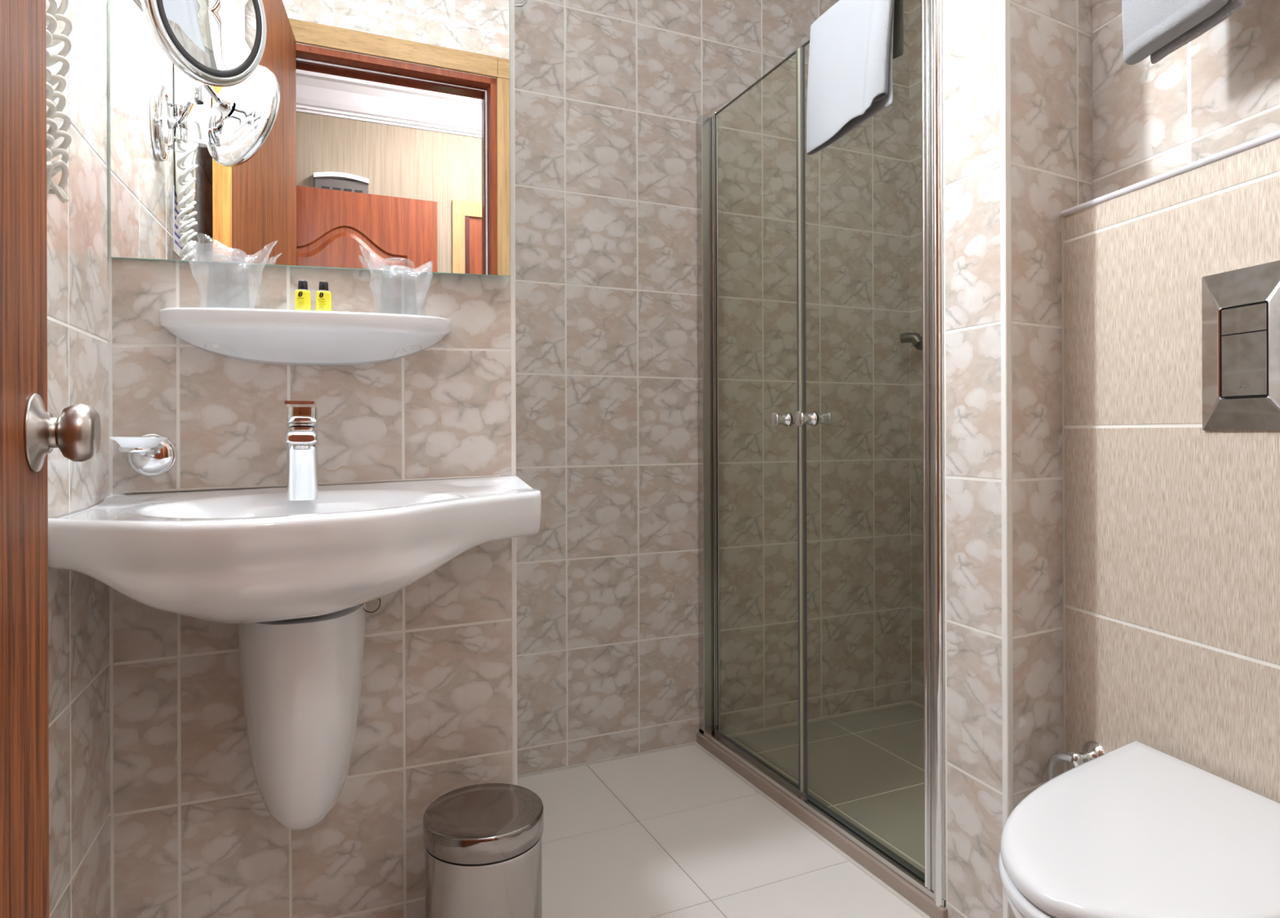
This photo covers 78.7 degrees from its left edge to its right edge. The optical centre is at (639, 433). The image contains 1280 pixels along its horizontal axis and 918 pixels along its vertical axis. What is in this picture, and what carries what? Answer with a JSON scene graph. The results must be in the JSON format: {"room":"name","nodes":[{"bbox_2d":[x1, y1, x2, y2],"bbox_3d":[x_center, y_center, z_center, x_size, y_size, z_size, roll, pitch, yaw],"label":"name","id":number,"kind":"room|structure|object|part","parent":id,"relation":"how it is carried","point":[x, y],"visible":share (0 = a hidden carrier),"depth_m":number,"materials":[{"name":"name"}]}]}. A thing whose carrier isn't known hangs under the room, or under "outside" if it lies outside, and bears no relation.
{"room":"hotel bathroom","nodes":[
{"label":"hotel bathroom","id":0,"kind":"room"},
{"bbox_2d":[45,0,110,917],"bbox_3d":[-0.561,-0.418,0.420,0.100,2.600,1.620,0,0,-22],"label":"wall","id":1,"kind":"structure","parent":0,"point":[77,228],"depth_m":1.05,"materials":[{"name":"tile"}]},
{"bbox_2d":[0,0,101,917],"bbox_3d":[-0.319,-0.230,0.259,0.084,2.207,0.907,0,0,-24],"label":"door","id":2,"kind":"structure","parent":1,"relation":"in","point":[28,433],"depth_m":0.60,"materials":[{"name":"brown wood"}]},
{"bbox_3d":[-0.462,-0.001,0.640,0.030,0.048,0.048,0,0,-24],"label":"knob","id":3,"kind":"part","parent":2,"relation":"part of","materials":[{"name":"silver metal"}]},
{"bbox_2d":[45,0,72,203],"bbox_3d":[-0.617,-0.566,0.800,0.077,0.653,0.145,0,0,-24],"label":"coiled cord","id":4,"kind":"object","parent":1,"relation":"attached to","point":[53,14],"visible":0.43,"depth_m":0.84,"materials":[{"name":"white plastic"}]},
{"bbox_2d":[131,0,266,87],"bbox_3d":[-0.633,-0.579,1.005,0.152,0.191,0.313,0,0,4],"label":"magnifying mirror","id":5,"kind":"object","parent":1,"relation":"attached to","point":[213,42],"visible":1,"depth_m":1.07,"materials":[{"name":"silver metal"}]},
{"bbox_3d":[-0.670,-0.580,1.030,0.011,0.035,0.237,0,0,-5],"label":"arm","id":6,"kind":"part","parent":5,"relation":"part of","materials":[{"name":"silver metal"}]},
{"bbox_2d":[162,0,256,70],"bbox_3d":[-0.583,-0.578,1.062,0.027,0.148,0.151,0,0,19],"label":"mirror glass","id":7,"kind":"object","parent":5,"relation":"attached to","point":[197,34],"depth_m":1.07,"materials":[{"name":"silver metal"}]},
{"bbox_2d":[111,21,512,917],"bbox_3d":[-0.529,-0.418,1.330,0.628,2.600,0.040,0,0,-22],"label":"wall","id":8,"kind":"structure","parent":0,"point":[196,836],"depth_m":1.30,"materials":[{"name":"tile"}]},
{"bbox_2d":[106,0,114,917],"bbox_3d":[-0.809,-0.417,1.190,0.004,2.600,0.004,0,0,-24],"label":"trim","id":9,"kind":"structure","parent":8,"relation":"attached to","point":[110,371],"depth_m":1.19,"materials":[{"name":"white"}]},
{"bbox_2d":[109,433,177,476],"bbox_3d":[-0.746,0.033,1.170,0.080,0.067,0.089,0,0,-24],"label":"soap dish","id":10,"kind":"object","parent":8,"relation":"attached to","point":[151,455],"visible":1,"depth_m":1.20,"materials":[{"name":"silver metal"}]},
{"bbox_3d":[-0.746,0.015,1.162,0.074,0.020,0.074,0,0,-24],"label":"dish","id":11,"kind":"part","parent":10,"relation":"part of","materials":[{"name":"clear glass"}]},
{"bbox_3d":[-0.753,0.031,1.193,0.011,0.015,0.031,0,0,-10],"label":"arm","id":12,"kind":"part","parent":10,"relation":"part of","materials":[{"name":"silver metal"}]},
{"bbox_2d":[48,475,541,624],"bbox_3d":[-0.437,0.173,1.109,0.650,0.194,0.462,0,0,-24],"label":"washbasin","id":13,"kind":"object","parent":8,"relation":"attached to","point":[244,554],"visible":1,"depth_m":0.95,"materials":[{"name":"white ceramic"}]},
{"bbox_2d":[281,400,318,500],"bbox_3d":[-0.505,0.026,1.162,0.050,0.148,0.098,0,0,-24],"label":"faucet","id":14,"kind":"object","parent":13,"relation":"on","point":[301,434],"visible":1,"depth_m":1.16,"materials":[{"name":"silver metal"}]},
{"bbox_3d":[-0.511,-0.045,1.172,0.049,0.006,0.069,0,0,-24],"label":"lever","id":15,"kind":"part","parent":14,"relation":"part of","materials":[{"name":"silver metal"}]},
{"bbox_3d":[-0.499,0.001,1.152,0.045,0.030,0.075,0,0,-24],"label":"spout","id":16,"kind":"part","parent":14,"relation":"part of","materials":[{"name":"silver metal"}]},
{"bbox_3d":[-0.511,-0.029,1.183,0.044,0.022,0.055,0,0,-24],"label":"lever","id":17,"kind":"part","parent":14,"relation":"part of","materials":[{"name":"silver metal"}]},
{"bbox_2d":[361,598,380,613],"bbox_3d":[-0.427,0.270,1.241,0.028,0.029,0.002,0,0,-24],"label":"wire loop","id":18,"kind":"object","parent":13,"relation":"hanging from","point":[379,598],"visible":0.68,"depth_m":1.24,"materials":[{"name":"black plastic"}]},
{"bbox_2d":[236,602,366,831],"bbox_3d":[-0.515,0.442,1.202,0.195,0.342,0.208,0,0,-24],"label":"pedestal","id":19,"kind":"object","parent":8,"relation":"attached to","point":[301,679],"visible":0.94,"depth_m":1.13,"materials":[{"name":"white ceramic"}]},
{"bbox_2d":[158,307,450,365],"bbox_3d":[-0.517,-0.157,1.243,0.445,0.086,0.143,0,0,-24],"label":"shelf","id":20,"kind":"object","parent":8,"relation":"attached to","point":[267,336],"visible":1,"depth_m":1.21,"materials":[{"name":"white ceramic"}]},
{"bbox_2d":[206,247,249,308],"bbox_3d":[-0.632,-0.233,1.198,0.061,0.098,0.061,0,0,-24],"label":"tumbler","id":21,"kind":"object","parent":20,"relation":"on","point":[225,248],"visible":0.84,"depth_m":1.19,"materials":[{"name":"clear glass"}]},
{"bbox_2d":[185,235,275,308],"bbox_3d":[-0.628,-0.244,1.203,0.129,0.120,0.075,0,0,-24],"label":"plastic bag","id":22,"kind":"object","parent":20,"relation":"on","point":[188,258],"visible":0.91,"depth_m":1.20,"materials":[{"name":"clear plastic"}]},
{"bbox_2d":[294,280,311,310],"bbox_3d":[-0.526,-0.213,1.217,0.023,0.050,0.015,0,0,-24],"label":"toiletry bottle","id":23,"kind":"object","parent":20,"relation":"on","point":[302,295],"visible":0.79,"depth_m":1.21,"materials":[{"name":"yellow plastic"}]},
{"bbox_2d":[297,291,303,307],"bbox_3d":[-0.526,-0.208,1.209,0.010,0.025,0.001,0,0,-24],"label":"print","id":24,"kind":"object","parent":23,"relation":"attached to","point":[300,294],"depth_m":1.21,"materials":[{"name":"yellow paper"}]},
{"bbox_2d":[315,281,331,311],"bbox_3d":[-0.498,-0.214,1.229,0.023,0.050,0.015,0,0,-24],"label":"toiletry bottle","id":25,"kind":"object","parent":20,"relation":"on","point":[323,297],"visible":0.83,"depth_m":1.22,"materials":[{"name":"yellow plastic"}]},
{"bbox_2d":[318,292,324,308],"bbox_3d":[-0.498,-0.209,1.220,0.010,0.025,0.001,0,0,-24],"label":"print","id":26,"kind":"object","parent":25,"relation":"attached to","point":[321,295],"depth_m":1.22,"materials":[{"name":"black plastic"}]},
{"bbox_2d":[359,245,432,315],"bbox_3d":[-0.402,-0.250,1.296,0.121,0.119,0.079,0,0,-24],"label":"plastic bag","id":27,"kind":"object","parent":20,"relation":"on","point":[428,269],"visible":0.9,"depth_m":1.30,"materials":[{"name":"clear plastic"}]},
{"bbox_2d":[379,257,417,315],"bbox_3d":[-0.402,-0.239,1.298,0.061,0.098,0.061,0,0,-24],"label":"tumbler","id":28,"kind":"object","parent":20,"relation":"on","point":[400,259],"visible":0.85,"depth_m":1.29,"materials":[{"name":"clear glass"}]},
{"bbox_2d":[109,0,510,276],"bbox_3d":[-0.521,-0.624,1.295,0.612,0.709,0.004,0,0,-21],"label":"wall mirror","id":29,"kind":"object","parent":8,"relation":"attached to","point":[382,127],"visible":1,"depth_m":1.30,"materials":[{"name":"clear mirror"}]},
{"bbox_2d":[509,0,517,785],"bbox_3d":[-0.235,-0.419,1.434,0.011,2.600,0.008,0,0,-24],"label":"trim","id":30,"kind":"structure","parent":8,"relation":"attached to","point":[512,87],"depth_m":1.43,"materials":[{"name":"white"}]},
{"bbox_2d":[514,0,911,775],"bbox_3d":[0.174,-0.421,2.279,1.508,2.600,0.100,0,0,-24],"label":"wall","id":31,"kind":"structure","parent":0,"point":[611,95],"depth_m":2.21,"materials":[{"name":"tile"}]},
{"bbox_2d":[514,0,527,7],"bbox_3d":[-0.328,-1.105,1.971,0.083,0.070,0.048,0,0,-24],"label":"towel hook","id":32,"kind":"object","parent":31,"relation":"attached to","point":[516,5],"visible":0.57,"depth_m":1.96,"materials":[{"name":"silver metal"}]},
{"bbox_2d":[517,742,697,778],"bbox_3d":[-0.149,0.878,2.072,0.700,0.005,0.006,0,0,-24],"label":"trim","id":33,"kind":"structure","parent":31,"relation":"attached to","point":[693,743],"depth_m":2.10,"materials":[{"name":"beige tile"}]},
{"bbox_2d":[517,744,924,917],"bbox_3d":[-0.018,0.900,0.909,1.435,0.040,2.232,0,0,-24],"label":"floor","id":34,"kind":"structure","parent":0,"point":[670,833],"depth_m":1.64,"materials":[{"name":"white tile"}]},
{"bbox_2d":[422,783,543,917],"bbox_3d":[-0.251,0.739,1.241,0.189,0.279,0.203,0,0,15],"label":"waste bin","id":35,"kind":"object","parent":34,"relation":"on","point":[482,843],"visible":1,"depth_m":1.18,"materials":[{"name":"silver metal"}]},
{"bbox_3d":[-0.249,0.619,1.248,0.189,0.038,0.189,0,0,-24],"label":"lid","id":36,"kind":"part","parent":35,"relation":"part of","materials":[{"name":"silver metal"}]},
{"bbox_2d":[694,733,947,917],"bbox_3d":[0.377,0.869,1.814,0.062,0.040,0.912,0,0,-24],"label":"trim","id":37,"kind":"structure","parent":34,"relation":"on","point":[895,882],"depth_m":1.67,"materials":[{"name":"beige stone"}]},
{"bbox_2d":[697,0,945,907],"bbox_3d":[0.377,-0.142,1.817,0.085,1.998,0.904,0,0,-24],"label":"shower door","id":38,"kind":"structure","parent":37,"relation":"on","point":[931,883],"depth_m":1.78,"materials":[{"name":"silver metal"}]},
{"bbox_3d":[0.216,-0.031,2.204,0.013,1.752,0.013,0,0,-24],"label":"pivot post","id":39,"kind":"part","parent":38,"relation":"part of","materials":[{"name":"silver metal"}]},
{"bbox_3d":[0.334,-0.034,1.861,0.038,0.035,0.035,0,0,-24],"label":"knob","id":40,"kind":"part","parent":38,"relation":"part of","materials":[{"name":"silver metal"}]},
{"bbox_3d":[0.375,-0.034,1.879,0.038,0.035,0.035,0,0,-24],"label":"knob","id":41,"kind":"part","parent":38,"relation":"part of","materials":[{"name":"silver metal"}]},
{"bbox_3d":[0.374,-0.034,1.767,0.038,0.035,0.035,0,0,-24],"label":"knob","id":42,"kind":"part","parent":38,"relation":"part of","materials":[{"name":"silver metal"}]},
{"bbox_3d":[0.415,-0.034,1.785,0.038,0.035,0.035,0,0,-24],"label":"knob","id":43,"kind":"part","parent":38,"relation":"part of","materials":[{"name":"silver metal"}]},
{"bbox_2d":[806,0,903,155],"bbox_3d":[0.440,-0.768,1.619,0.080,0.290,0.276,0,0,-24],"label":"hand towel","id":44,"kind":"object","parent":38,"relation":"hanging from","point":[854,44],"visible":1,"depth_m":1.59,"materials":[{"name":"grey fabric"}]},
{"bbox_3d":[0.530,-0.143,1.419,0.016,1.998,0.046,0,0,-24],"label":"pivot post","id":45,"kind":"part","parent":38,"relation":"part of","materials":[{"name":"silver metal"}]},
{"bbox_2d":[730,703,924,873],"bbox_3d":[0.738,0.897,1.981,0.738,0.040,0.907,0,0,-24],"label":"floor","id":46,"kind":"structure","parent":0,"point":[867,768],"depth_m":2.05,"materials":[{"name":"beige tile"}]},
{"bbox_2d":[908,0,924,706],"bbox_3d":[1.123,-0.424,2.135,0.100,2.600,0.950,0,0,-24],"label":"wall","id":47,"kind":"structure","parent":0,"point":[914,6],"depth_m":2.52,"materials":[{"name":"tile"}]},
{"bbox_2d":[725,700,924,738],"bbox_3d":[0.736,0.874,1.983,0.737,0.007,0.902,0,0,-24],"label":"trim","id":48,"kind":"structure","parent":47,"relation":"attached to","point":[815,720],"depth_m":2.40,"materials":[{"name":"beige tile"}]},
{"bbox_2d":[899,332,922,350],"bbox_3d":[0.874,-0.284,2.455,0.110,0.070,0.067,0,0,-9],"label":"shower mixer","id":49,"kind":"object","parent":47,"relation":"attached to","point":[915,339],"visible":0.52,"depth_m":2.44,"materials":[{"name":"grey metal"}]},
{"bbox_2d":[942,0,1003,917],"bbox_3d":[0.570,-0.422,1.363,0.030,2.600,0.191,0,0,-19],"label":"wall pier","id":50,"kind":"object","parent":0,"point":[973,676],"visible":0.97,"depth_m":1.33,"materials":[{"name":"tile"}]},
{"bbox_2d":[1010,0,1093,917],"bbox_3d":[0.692,-0.422,1.334,0.228,2.600,0.030,0,0,-29],"label":"wall","id":51,"kind":"structure","parent":0,"point":[1051,40],"depth_m":1.30,"materials":[{"name":"tile"}]},
{"bbox_2d":[999,0,1013,917],"bbox_3d":[0.593,-0.422,1.265,0.016,2.600,0.013,0,0,-24],"label":"trim","id":52,"kind":"structure","parent":51,"relation":"attached to","point":[1005,5],"depth_m":1.26,"materials":[{"name":"white"}]},
{"bbox_2d":[1047,740,1105,781],"bbox_3d":[0.706,0.579,1.262,0.072,0.160,0.052,0,0,-7],"label":"angle valve","id":53,"kind":"object","parent":51,"relation":"attached to","point":[1091,749],"visible":0.62,"depth_m":1.26,"materials":[{"name":"silver metal"}]},
{"bbox_2d":[1092,155,1093,195],"bbox_3d":[0.931,-0.423,1.524,0.780,2.600,0.140,0,0,-24],"label":"wall","id":54,"kind":"structure","parent":0,"point":[1092,156],"depth_m":1.39,"materials":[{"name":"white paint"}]},
{"bbox_2d":[1063,137,1279,803],"bbox_3d":[0.896,0.252,0.757,0.085,1.250,1.200,0,0,-13],"label":"wall","id":55,"kind":"structure","parent":0,"point":[1172,525],"depth_m":1.14,"materials":[{"name":"tile"}]},
{"bbox_2d":[1061,216,1066,773],"bbox_3d":[0.723,0.253,1.332,0.003,1.249,0.005,0,0,-13],"label":"trim","id":56,"kind":"structure","parent":55,"relation":"attached to","point":[1062,217],"depth_m":1.33,"materials":[{"name":"beige plastic"}]},
{"bbox_2d":[998,740,1279,917],"bbox_3d":[0.602,0.624,0.915,0.480,0.337,0.355,0,0,-24],"label":"toilet","id":57,"kind":"object","parent":55,"relation":"attached to","point":[1135,829],"visible":1,"depth_m":0.86,"materials":[{"name":"white ceramic"}]},
{"bbox_3d":[0.604,0.646,0.915,0.471,0.294,0.350,0,0,-24],"label":"bowl","id":58,"kind":"part","parent":57,"relation":"part of","materials":[{"name":"white ceramic"}]},
{"bbox_3d":[0.602,0.489,0.915,0.480,0.017,0.355,0,0,-24],"label":"seat","id":59,"kind":"part","parent":57,"relation":"part of","materials":[{"name":"white plastic"}]},
{"bbox_2d":[1060,129,1279,217],"bbox_3d":[0.853,-0.376,0.749,0.011,0.011,1.202,0,0,-13],"label":"trim","id":60,"kind":"structure","parent":55,"relation":"attached to","point":[1272,136],"depth_m":1.11,"materials":[{"name":"white"}]},
{"bbox_2d":[1201,260,1279,431],"bbox_3d":[0.787,-0.111,1.012,0.012,0.212,0.130,0,0,-13],"label":"flush plate","id":61,"kind":"object","parent":55,"relation":"attached to","point":[1241,307],"visible":1,"depth_m":1.01,"materials":[{"name":"silver metal"}]},
{"bbox_2d":[1092,0,1279,199],"bbox_3d":[0.956,-1.024,0.797,0.060,1.400,1.200,0,0,-13],"label":"wall","id":62,"kind":"structure","parent":0,"point":[1219,91],"depth_m":1.21,"materials":[{"name":"tile"}]},
{"bbox_3d":[0.798,-0.898,1.057,0.224,0.016,0.470,0,0,-24],"label":"towel bar","id":63,"kind":"object","parent":62,"relation":"attached to","visible":0},
{"bbox_2d":[1121,0,1245,65],"bbox_3d":[0.737,-0.714,1.067,0.055,0.356,0.153,0,0,-12],"label":"bath towel","id":64,"kind":"object","parent":63,"relation":"hanging from","point":[1155,28],"visible":1,"depth_m":1.07,"materials":[{"name":"grey fabric"}]}
]}

